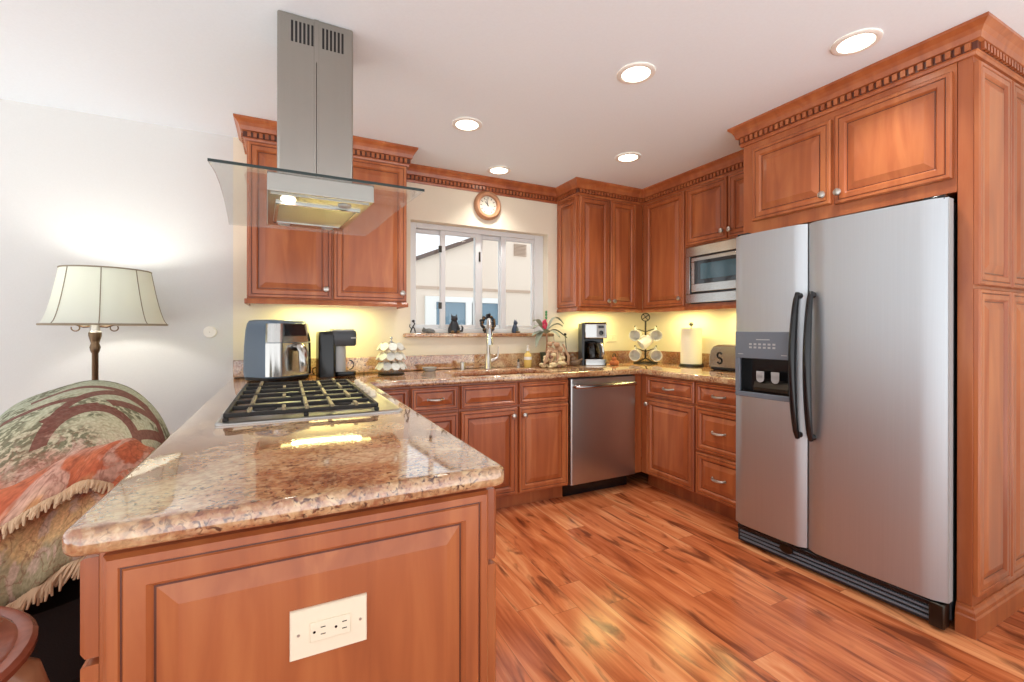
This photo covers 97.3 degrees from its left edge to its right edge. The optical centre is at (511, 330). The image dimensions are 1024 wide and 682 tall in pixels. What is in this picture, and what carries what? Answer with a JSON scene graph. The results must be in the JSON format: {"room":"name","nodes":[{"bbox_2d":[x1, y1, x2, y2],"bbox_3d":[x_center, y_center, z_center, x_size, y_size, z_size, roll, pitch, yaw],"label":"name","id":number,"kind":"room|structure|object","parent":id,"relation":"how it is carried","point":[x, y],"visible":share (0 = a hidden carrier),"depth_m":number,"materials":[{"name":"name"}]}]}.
{"room":"kitchen","nodes":[
{"label":"kitchen","id":0,"kind":"room"},
{"bbox_2d":[0,99,644,456],"bbox_3d":[-1.541,0.000,3.027,6.563,2.431,0.150,0,0,-27],"label":"wall","id":1,"kind":"structure","parent":0,"point":[77,188],"depth_m":2.67,"materials":[{"name":"grey paint"}]},
{"bbox_2d":[203,326,216,337],"bbox_3d":[-1.860,0.010,2.775,0.072,0.072,0.013,0,0,-27],"label":"round wall plate","id":2,"kind":"object","parent":1,"relation":"attached to","point":[209,332],"visible":1,"depth_m":2.77,"materials":[{"name":"white plastic"}]},
{"bbox_2d":[233,113,417,308],"bbox_3d":[-1.174,-0.686,2.921,1.050,1.058,0.366,0,0,-27],"label":"upper cabinet","id":3,"kind":"object","parent":1,"relation":"attached to","point":[364,263],"visible":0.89,"depth_m":2.81,"materials":[{"name":"brown wood"}]},
{"bbox_2d":[233,350,710,376],"bbox_3d":[0.107,0.243,2.925,3.406,0.108,1.511,0,0,-27],"label":"backsplash","id":4,"kind":"structure","parent":1,"relation":"attached to","point":[361,364],"depth_m":3.51,"materials":[{"name":"stone"}]},
{"bbox_2d":[410,222,542,332],"bbox_3d":[-0.269,-0.402,3.698,1.186,0.845,0.083,0,0,-27],"label":"window","id":5,"kind":"structure","parent":1,"relation":"in","point":[536,242],"depth_m":3.68,"materials":[{"name":"white plastic"}]},
{"bbox_2d":[403,333,553,336],"bbox_3d":[-0.236,0.036,3.615,1.278,0.030,0.119,0,0,-27],"label":"window sill","id":6,"kind":"structure","parent":1,"relation":"attached to","point":[404,334],"depth_m":3.50,"materials":[{"name":"stone"}]},
{"bbox_2d":[409,320,415,332],"bbox_3d":[-0.738,-0.031,3.345,0.051,0.098,0.019,0,0,-27],"label":"figurine","id":7,"kind":"object","parent":6,"relation":"on","point":[413,321],"visible":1,"depth_m":3.34,"materials":[{"name":"black metal"}]},
{"bbox_2d":[422,328,434,332],"bbox_3d":[-0.629,-0.002,3.393,0.100,0.044,0.062,0,0,-27],"label":"cat figurine","id":8,"kind":"object","parent":6,"relation":"on","point":[424,330],"visible":0.96,"depth_m":3.37,"materials":[{"name":"grey stone"}]},
{"bbox_2d":[448,314,463,332],"bbox_3d":[-0.433,-0.054,3.489,0.126,0.149,0.090,0,0,-27],"label":"cat figurine","id":9,"kind":"object","parent":6,"relation":"on","point":[454,327],"visible":0.98,"depth_m":3.46,"materials":[{"name":"black ceramic"}]},
{"bbox_2d":[479,313,495,332],"bbox_3d":[-0.195,-0.056,3.617,0.142,0.167,0.047,0,0,-27],"label":"ornament","id":10,"kind":"object","parent":6,"relation":"on","point":[488,315],"visible":0.88,"depth_m":3.60,"materials":[{"name":"black metal"}]},
{"bbox_2d":[511,319,519,332],"bbox_3d":[0.034,-0.035,3.735,0.068,0.112,0.094,0,0,23],"label":"cat figurine","id":11,"kind":"object","parent":6,"relation":"on","point":[515,329],"visible":1,"depth_m":3.71,"materials":[{"name":"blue ceramic"}]},
{"bbox_2d":[407,163,557,203],"bbox_3d":[-0.207,-1.155,3.577,1.386,0.118,0.062,0,0,-27],"label":"trim","id":12,"kind":"structure","parent":1,"relation":"attached to","point":[420,174],"depth_m":3.55,"materials":[{"name":"brown wood"}]},
{"bbox_2d":[474,191,500,220],"bbox_3d":[-0.191,-0.998,3.599,0.236,0.236,0.036,0,0,-27],"label":"wall clock","id":13,"kind":"object","parent":1,"relation":"attached to","point":[487,205],"visible":1,"depth_m":3.59,"materials":[{"name":"beige wood"}]},
{"bbox_2d":[554,329,564,341],"bbox_3d":[0.414,0.041,3.921,0.120,0.115,0.008,0,0,-27],"label":"wall outlet","id":14,"kind":"object","parent":1,"relation":"attached to","point":[557,338],"visible":0.76,"depth_m":3.92,"materials":[{"name":"beige paint"}]},
{"bbox_2d":[557,195,642,312],"bbox_3d":[0.778,-0.632,3.906,0.694,0.953,0.358,0,0,-27],"label":"upper cabinet","id":15,"kind":"object","parent":1,"relation":"attached to","point":[599,241],"visible":1,"depth_m":3.77,"materials":[{"name":"brown wood"}]},
{"bbox_2d":[606,334,616,341],"bbox_3d":[0.924,0.072,4.177,0.115,0.070,0.008,0,0,-27],"label":"wall outlet","id":16,"kind":"object","parent":1,"relation":"attached to","point":[610,337],"visible":0.99,"depth_m":4.17,"materials":[{"name":"beige paint"}]},
{"bbox_2d":[0,0,1023,188],"bbox_3d":[-0.525,-1.263,1.006,6.563,0.100,4.672,0,0,-27],"label":"ceiling","id":17,"kind":"structure","parent":0,"point":[539,77],"depth_m":2.07,"materials":[{"name":"paint"}]},
{"bbox_2d":[207,10,424,230],"bbox_3d":[-0.883,-0.836,2.004,0.732,0.755,0.984,0,0,-27],"label":"range hood","id":18,"kind":"object","parent":17,"relation":"attached to","point":[312,185],"visible":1,"depth_m":1.74,"materials":[{"name":"metal"}]},
{"bbox_2d":[281,197,295,201],"bbox_3d":[-0.792,-0.462,1.596,0.048,0.005,0.047,0,0,-27],"label":"lamp","id":19,"kind":"object","parent":18,"relation":"on","point":[286,199],"depth_m":1.58,"materials":[{"name":"white"}]},
{"bbox_2d":[338,204,350,208],"bbox_3d":[-0.624,-0.462,1.680,0.048,0.005,0.047,0,0,-27],"label":"lamp","id":20,"kind":"object","parent":18,"relation":"on","point":[345,206],"depth_m":1.67,"materials":[{"name":"white glass"}]},
{"bbox_2d":[452,117,481,131],"bbox_3d":[-0.264,-1.209,2.651,0.176,0.010,0.176,0,0,-27],"label":"recessed light","id":21,"kind":"object","parent":17,"relation":"in","point":[467,124],"visible":1,"depth_m":2.64,"materials":[{"name":"white glass"}]},
{"bbox_2d":[487,166,510,174],"bbox_3d":[-0.098,-1.209,3.412,0.176,0.010,0.176,0,0,-27],"label":"recessed light","id":22,"kind":"object","parent":17,"relation":"in","point":[496,170],"visible":1,"depth_m":3.40,"materials":[{"name":"white glass"}]},
{"bbox_2d":[615,152,640,162],"bbox_3d":[0.812,-1.208,3.153,0.176,0.010,0.176,0,0,-27],"label":"recessed light","id":23,"kind":"object","parent":17,"relation":"in","point":[626,157],"visible":1,"depth_m":3.14,"materials":[{"name":"white glass"}]},
{"bbox_2d":[617,62,655,83],"bbox_3d":[0.584,-1.208,2.123,0.176,0.010,0.176,0,0,-27],"label":"recessed light","id":24,"kind":"object","parent":17,"relation":"in","point":[637,72],"visible":1,"depth_m":2.11,"materials":[{"name":"white glass"}]},
{"bbox_2d":[830,28,882,55],"bbox_3d":[1.445,-1.206,1.893,0.176,0.010,0.176,0,0,-27],"label":"recessed light","id":25,"kind":"object","parent":17,"relation":"in","point":[858,41],"visible":1,"depth_m":1.88,"materials":[{"name":"white glass"}]},
{"bbox_2d":[645,309,735,353],"bbox_3d":[2.171,0.004,2.781,0.150,2.431,3.622,0,0,-27],"label":"wall","id":26,"kind":"structure","parent":0,"point":[718,326],"depth_m":3.82,"materials":[{"name":"beige paint"}]},
{"bbox_2d":[642,191,686,312],"bbox_3d":[1.370,-0.631,3.793,0.372,0.953,0.482,0,0,-27],"label":"upper cabinet","id":27,"kind":"object","parent":26,"relation":"attached to","point":[664,219],"visible":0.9,"depth_m":3.69,"materials":[{"name":"brown wood"}]},
{"bbox_2d":[685,301,735,310],"bbox_3d":[1.660,-0.398,3.255,0.337,0.490,0.737,0,0,-27],"label":"shelf","id":28,"kind":"object","parent":26,"relation":"attached to","point":[721,305],"visible":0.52,"depth_m":3.30,"materials":[{"name":"brown wood"}]},
{"bbox_2d":[685,238,735,303],"bbox_3d":[1.651,-0.419,3.251,0.338,0.434,0.715,0,0,-27],"label":"microwave","id":29,"kind":"object","parent":28,"relation":"in","point":[710,268],"visible":0.48,"depth_m":3.28,"materials":[{"name":"grey metal"}]},
{"bbox_2d":[686,170,743,247],"bbox_3d":[1.644,-0.875,3.247,0.372,0.463,0.738,0,0,-27],"label":"upper cabinet","id":30,"kind":"object","parent":26,"relation":"attached to","point":[714,209],"visible":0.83,"depth_m":3.26,"materials":[{"name":"brown wood"}]},
{"bbox_2d":[744,62,957,232],"bbox_3d":[1.872,-0.836,2.402,0.724,0.540,0.958,0,0,-27],"label":"upper cabinet","id":31,"kind":"object","parent":26,"relation":"attached to","point":[898,145],"visible":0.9,"depth_m":2.12,"materials":[{"name":"brown wood"}]},
{"bbox_2d":[556,11,1023,204],"bbox_3d":[1.402,-1.153,2.962,1.061,0.118,2.603,0,0,-27],"label":"crown molding","id":32,"kind":"structure","parent":31,"relation":"attached to","point":[985,37],"depth_m":2.14,"materials":[{"name":"brown wood"}]},
{"bbox_2d":[492,457,1023,681],"bbox_3d":[-0.561,1.248,0.907,6.413,0.060,4.522,0,0,-27],"label":"floor","id":33,"kind":"structure","parent":0,"point":[637,580],"depth_m":1.95,"materials":[{"name":"brown wood"}]},
{"bbox_2d":[0,606,49,681],"bbox_3d":[-1.199,0.925,0.748,0.569,0.605,0.569,0,0,-8],"label":"side table","id":34,"kind":"object","parent":33,"relation":"on","point":[18,628],"visible":1,"depth_m":0.92,"materials":[{"name":"brown wood"}]},
{"bbox_2d":[24,575,85,681],"bbox_3d":[-1.518,0.758,1.418,0.703,0.923,0.685,0,0,-27],"label":"armchair","id":35,"kind":"object","parent":33,"relation":"on","point":[57,618],"visible":0.06,"depth_m":1.25,"materials":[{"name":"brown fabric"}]},
{"bbox_2d":[0,380,169,610],"bbox_3d":[-1.529,0.535,1.374,0.808,0.681,0.836,0,0,36],"label":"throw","id":36,"kind":"object","parent":35,"relation":"on","point":[62,449],"visible":0.68,"depth_m":1.32,"materials":[{"name":"multicoloured fabric"}]},
{"bbox_2d":[36,265,167,379],"bbox_3d":[-2.065,0.452,2.298,0.498,1.526,0.498,0,0,-40],"label":"floor lamp","id":37,"kind":"object","parent":33,"relation":"on","point":[94,297],"visible":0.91,"depth_m":2.15,"materials":[{"name":"white fabric"}]},
{"bbox_2d":[89,325,101,331],"bbox_3d":[-2.106,-0.038,2.277,0.056,0.094,0.056,0,0,-27],"label":"socket","id":38,"kind":"object","parent":37,"relation":"attached to","point":[93,328],"depth_m":2.26,"materials":[{"name":"silver metal"}]},
{"bbox_2d":[80,487,495,681],"bbox_3d":[-0.748,0.778,1.652,0.810,0.876,1.762,0,0,-27],"label":"base cabinet","id":39,"kind":"object","parent":33,"relation":"on","point":[217,607],"visible":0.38,"depth_m":0.85,"materials":[{"name":"brown wood"}]},
{"bbox_2d":[290,592,366,661],"bbox_3d":[-0.348,0.566,0.861,0.137,0.091,0.010,0,0,-27],"label":"wall outlet","id":40,"kind":"object","parent":39,"relation":"attached to","point":[316,629],"visible":1,"depth_m":0.86,"materials":[{"name":"beige plastic"}]},
{"bbox_2d":[310,613,350,642],"bbox_3d":[-0.346,0.566,0.859,0.072,0.036,0.003,0,0,-27],"label":"receptacle","id":41,"kind":"object","parent":40,"relation":"attached to","point":[324,627],"depth_m":0.86,"materials":[{"name":"beige plastic"}]},
{"bbox_2d":[62,361,734,556],"bbox_3d":[0.312,0.319,2.511,3.412,0.042,2.435,0,0,-27],"label":"countertop","id":42,"kind":"structure","parent":39,"relation":"on","point":[205,478],"depth_m":0.98,"materials":[{"name":"stone"}]},
{"bbox_2d":[243,320,310,381],"bbox_3d":[-1.379,0.116,2.715,0.384,0.358,0.301,0,0,23],"label":"air fryer","id":43,"kind":"object","parent":42,"relation":"on","point":[274,350],"visible":1,"depth_m":2.61,"materials":[{"name":"silver plastic"}]},
{"bbox_2d":[215,378,402,425],"bbox_3d":[-0.869,0.275,1.942,0.585,0.042,0.940,0,0,-27],"label":"gas cooktop","id":44,"kind":"object","parent":42,"relation":"in","point":[260,402],"visible":1,"depth_m":1.72,"materials":[{"name":"metal"}]},
{"bbox_2d":[312,329,356,377],"bbox_3d":[-1.162,0.142,2.948,0.246,0.305,0.196,0,0,-35],"label":"coffee brewer","id":45,"kind":"object","parent":42,"relation":"on","point":[331,345],"visible":1,"depth_m":2.86,"materials":[{"name":"black plastic"}]},
{"bbox_2d":[378,337,403,374],"bbox_3d":[-0.820,0.169,3.058,0.176,0.253,0.176,0,0,-27],"label":"pod carousel","id":46,"kind":"object","parent":42,"relation":"on","point":[391,338],"visible":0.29,"depth_m":3.05,"materials":[{"name":"metal"}]},
{"bbox_2d":[377,362,383,370],"bbox_3d":[-0.864,0.241,2.990,0.060,0.058,0.054,0,0,33],"label":"pod","id":47,"kind":"object","parent":46,"relation":"in","point":[380,366],"visible":0.89,"depth_m":2.98,"materials":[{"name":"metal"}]},
{"bbox_2d":[379,353,386,360],"bbox_3d":[-0.849,0.176,2.989,0.060,0.058,0.054,0,0,23],"label":"pod","id":48,"kind":"object","parent":46,"relation":"in","point":[382,357],"visible":0.94,"depth_m":2.98,"materials":[{"name":"plastic"}]},
{"bbox_2d":[381,343,388,350],"bbox_3d":[-0.840,0.111,2.991,0.060,0.058,0.054,0,0,17],"label":"pod","id":49,"kind":"object","parent":46,"relation":"in","point":[384,346],"visible":0.94,"depth_m":2.98,"materials":[{"name":"plastic"}]},
{"bbox_2d":[383,363,391,370],"bbox_3d":[-0.820,0.241,2.977,0.060,0.058,0.054,0,0,0],"label":"pod","id":50,"kind":"object","parent":46,"relation":"in","point":[387,366],"visible":1,"depth_m":2.96,"materials":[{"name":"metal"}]},
{"bbox_2d":[386,353,394,360],"bbox_3d":[-0.803,0.176,2.984,0.060,0.058,0.054,0,0,-13],"label":"pod","id":51,"kind":"object","parent":46,"relation":"in","point":[390,356],"visible":1,"depth_m":2.97,"materials":[{"name":"plastic"}]},
{"bbox_2d":[388,343,396,351],"bbox_3d":[-0.793,0.111,2.994,0.060,0.058,0.054,0,0,-23],"label":"pod","id":52,"kind":"object","parent":46,"relation":"in","point":[392,347],"visible":1,"depth_m":2.98,"materials":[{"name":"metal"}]},
{"bbox_2d":[391,362,399,370],"bbox_3d":[-0.776,0.241,2.989,0.060,0.058,0.054,0,0,-33],"label":"pod","id":53,"kind":"object","parent":46,"relation":"in","point":[395,366],"visible":0.98,"depth_m":2.98,"materials":[{"name":"plastic"}]},
{"bbox_2d":[394,353,402,360],"bbox_3d":[-0.763,0.176,3.008,0.054,0.058,0.060,0,0,41],"label":"pod","id":54,"kind":"object","parent":46,"relation":"in","point":[398,356],"visible":0.94,"depth_m":3.00,"materials":[{"name":"plastic"}]},
{"bbox_2d":[396,343,403,350],"bbox_3d":[-0.758,0.111,3.026,0.054,0.058,0.060,0,0,27],"label":"pod","id":55,"kind":"object","parent":46,"relation":"in","point":[399,345],"visible":0.89,"depth_m":3.02,"materials":[{"name":"plastic"}]},
{"bbox_2d":[399,362,404,370],"bbox_3d":[-0.746,0.241,3.024,0.054,0.058,0.060,0,0,25],"label":"pod","id":56,"kind":"object","parent":46,"relation":"in","point":[402,367],"visible":0.88,"depth_m":3.02,"materials":[{"name":"plastic"}]},
{"bbox_2d":[422,367,436,370],"bbox_3d":[-0.601,0.281,3.280,0.110,0.028,0.092,0,0,-27],"label":"soap dish","id":57,"kind":"object","parent":42,"relation":"on","point":[423,368],"visible":0.99,"depth_m":3.25,"materials":[{"name":"white ceramic"}]},
{"bbox_2d":[460,362,464,369],"bbox_3d":[-0.373,0.267,3.405,0.040,0.058,0.040,0,0,-27],"label":"air gap","id":58,"kind":"object","parent":42,"relation":"on","point":[462,364],"visible":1,"depth_m":3.39,"materials":[{"name":"silver metal"}]},
{"bbox_2d":[485,318,498,368],"bbox_3d":[-0.173,0.101,3.407,0.104,0.389,0.226,0,0,12],"label":"kitchen faucet","id":59,"kind":"object","parent":42,"relation":"on","point":[489,337],"visible":1,"depth_m":3.45,"materials":[{"name":"silver metal"}]},
{"bbox_2d":[524,345,531,366],"bbox_3d":[0.128,0.206,3.645,0.063,0.180,0.063,0,0,-27],"label":"soap bottle","id":60,"kind":"object","parent":42,"relation":"on","point":[527,356],"visible":1,"depth_m":3.62,"materials":[{"name":"yellow plastic"}]},
{"bbox_2d":[532,311,566,362],"bbox_3d":[0.304,0.066,3.698,0.322,0.459,0.167,0,0,-9],"label":"orchid plant","id":61,"kind":"object","parent":42,"relation":"on","point":[543,324],"visible":0.9,"depth_m":3.68,"materials":[{"name":"green plant"}]},
{"bbox_2d":[539,341,569,367],"bbox_3d":[0.337,0.192,3.593,0.260,0.216,0.150,0,0,-27],"label":"ornament","id":62,"kind":"object","parent":42,"relation":"on","point":[553,358],"visible":1,"depth_m":3.57,"materials":[{"name":"beige ceramic"}]},
{"bbox_2d":[570,353,582,365],"bbox_3d":[0.535,0.243,3.771,0.144,0.106,0.058,0,0,-27],"label":"bird figurine","id":63,"kind":"object","parent":42,"relation":"on","point":[574,361],"visible":0.99,"depth_m":3.74,"materials":[{"name":"brown stone"}]},
{"bbox_2d":[578,322,606,365],"bbox_3d":[0.694,0.113,3.879,0.211,0.366,0.208,0,0,-3],"label":"drip coffee maker","id":64,"kind":"object","parent":42,"relation":"on","point":[591,335],"visible":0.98,"depth_m":3.80,"materials":[{"name":"metal"}]},
{"bbox_2d":[609,353,618,365],"bbox_3d":[0.865,0.245,3.814,0.096,0.104,0.069,0,0,-27],"label":"figurine","id":65,"kind":"object","parent":42,"relation":"on","point":[614,361],"visible":1,"depth_m":3.79,"materials":[{"name":"ceramic"}]},
{"bbox_2d":[633,313,657,363],"bbox_3d":[1.194,0.069,4.029,0.212,0.454,0.212,0,0,-27],"label":"mug tree","id":66,"kind":"object","parent":42,"relation":"on","point":[645,331],"visible":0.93,"depth_m":4.02,"materials":[{"name":"black metal"}]},
{"bbox_2d":[629,346,641,360],"bbox_3d":[1.104,0.204,4.005,0.099,0.130,0.114,0,0,31],"label":"mug","id":67,"kind":"object","parent":66,"relation":"hanging from","point":[636,354],"visible":1,"depth_m":4.02,"materials":[{"name":"white ceramic"}]},
{"bbox_2d":[629,326,641,340],"bbox_3d":[1.104,0.029,4.005,0.099,0.130,0.114,0,0,31],"label":"mug","id":68,"kind":"object","parent":66,"relation":"hanging from","point":[634,335],"visible":0.98,"depth_m":4.03,"materials":[{"name":"white ceramic"}]},
{"bbox_2d":[637,335,652,349],"bbox_3d":[1.171,0.104,3.957,0.136,0.134,0.100,0,0,-4],"label":"mug","id":69,"kind":"object","parent":66,"relation":"hanging from","point":[646,341],"visible":1,"depth_m":3.92,"materials":[{"name":"white ceramic"}]},
{"bbox_2d":[649,346,661,360],"bbox_3d":[1.255,0.204,3.960,0.099,0.130,0.114,0,0,2],"label":"mug","id":70,"kind":"object","parent":66,"relation":"hanging from","point":[654,354],"visible":1,"depth_m":3.97,"materials":[{"name":"white ceramic"}]},
{"bbox_2d":[649,326,661,340],"bbox_3d":[1.255,0.029,3.960,0.099,0.130,0.114,0,0,2],"label":"mug","id":71,"kind":"object","parent":66,"relation":"hanging from","point":[656,335],"visible":0.98,"depth_m":3.97,"materials":[{"name":"white ceramic"}]},
{"bbox_2d":[679,322,702,366],"bbox_3d":[1.476,0.115,3.712,0.186,0.364,0.186,0,0,-27],"label":"paper towel holder","id":72,"kind":"object","parent":42,"relation":"on","point":[690,323],"visible":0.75,"depth_m":3.64,"materials":[{"name":"metal"}]},
{"bbox_2d":[680,328,701,363],"bbox_3d":[1.476,0.128,3.712,0.166,0.290,0.166,0,0,-27],"label":"paper towel roll","id":73,"kind":"object","parent":72,"relation":"on","point":[690,338],"visible":1,"depth_m":3.64,"materials":[{"name":"white paper"}]},
{"bbox_2d":[709,344,735,370],"bbox_3d":[1.620,0.202,3.340,0.175,0.191,0.285,0,0,-32],"label":"toaster","id":74,"kind":"object","parent":42,"relation":"on","point":[722,357],"visible":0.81,"depth_m":3.31,"materials":[{"name":"grey plastic"}]},
{"bbox_2d":[381,387,408,406],"bbox_3d":[-0.867,0.777,2.930,0.251,0.876,0.630,0,0,-27],"label":"base cabinet","id":75,"kind":"object","parent":33,"relation":"on","point":[401,394],"visible":0.09,"depth_m":2.69,"materials":[{"name":"brown wood"}]},
{"bbox_2d":[409,384,458,437],"bbox_3d":[-0.604,0.777,3.042,0.315,0.876,0.664,0,0,-27],"label":"base cabinet","id":76,"kind":"object","parent":33,"relation":"on","point":[439,404],"visible":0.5,"depth_m":2.79,"materials":[{"name":"brown wood"}]},
{"bbox_2d":[459,373,567,508],"bbox_3d":[-0.093,0.778,3.299,0.825,0.876,0.664,0,0,-27],"label":"base cabinet","id":77,"kind":"object","parent":33,"relation":"on","point":[521,426],"visible":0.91,"depth_m":3.06,"materials":[{"name":"brown wood"}]},
{"bbox_2d":[562,375,637,496],"bbox_3d":[0.561,0.780,3.594,0.595,0.872,0.667,0,0,-27],"label":"dishwasher","id":78,"kind":"object","parent":33,"relation":"on","point":[601,409],"visible":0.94,"depth_m":3.33,"materials":[{"name":"grey metal"}]},
{"bbox_2d":[631,374,703,506],"bbox_3d":[1.366,0.779,3.441,0.694,0.876,0.562,0,0,-27],"label":"base cabinet","id":79,"kind":"object","parent":33,"relation":"on","point":[669,404],"visible":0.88,"depth_m":3.28,"materials":[{"name":"brown wood"}]},
{"bbox_2d":[696,381,737,521],"bbox_3d":[1.591,0.780,3.026,0.664,0.876,0.377,0,0,-27],"label":"base cabinet","id":80,"kind":"object","parent":33,"relation":"on","point":[716,403],"visible":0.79,"depth_m":2.92,"materials":[{"name":"brown wood"}]},
{"bbox_2d":[735,194,957,629],"bbox_3d":[1.781,0.333,2.358,0.767,1.771,0.926,0,0,-30],"label":"refrigerator","id":81,"kind":"object","parent":33,"relation":"on","point":[846,332],"visible":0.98,"depth_m":2.07,"materials":[{"name":"grey metal"}]},
{"bbox_2d":[955,56,1023,639],"bbox_3d":[2.119,0.057,1.952,0.684,2.324,0.068,0,0,-27],"label":"tall cabinet","id":82,"kind":"object","parent":33,"relation":"on","point":[990,248],"visible":1,"depth_m":1.83,"materials":[{"name":"brown wood"}]},
{"label":"outside","id":83,"kind":"structure","parent":0,"visible":0},
{"bbox_3d":[-3.949,1.600,16.775,36.000,0.200,26.478,0,0,-27],"label":"ground","id":84,"kind":"structure","parent":83,"visible":0},
{"bbox_2d":[416,238,530,328],"bbox_3d":[0.670,-0.736,11.369,16.600,4.491,5.280,0,0,-27],"label":"neighbor house","id":85,"kind":"structure","parent":84,"relation":"on","point":[459,256],"depth_m":7.77,"materials":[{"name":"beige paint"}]},
{"bbox_2d":[514,244,526,256],"bbox_3d":[0.151,-1.464,8.225,0.250,0.212,0.029,0,0,-27],"label":"gable vent","id":86,"kind":"object","parent":85,"relation":"attached to","point":[520,250],"depth_m":8.23,"materials":[{"name":"paint"}]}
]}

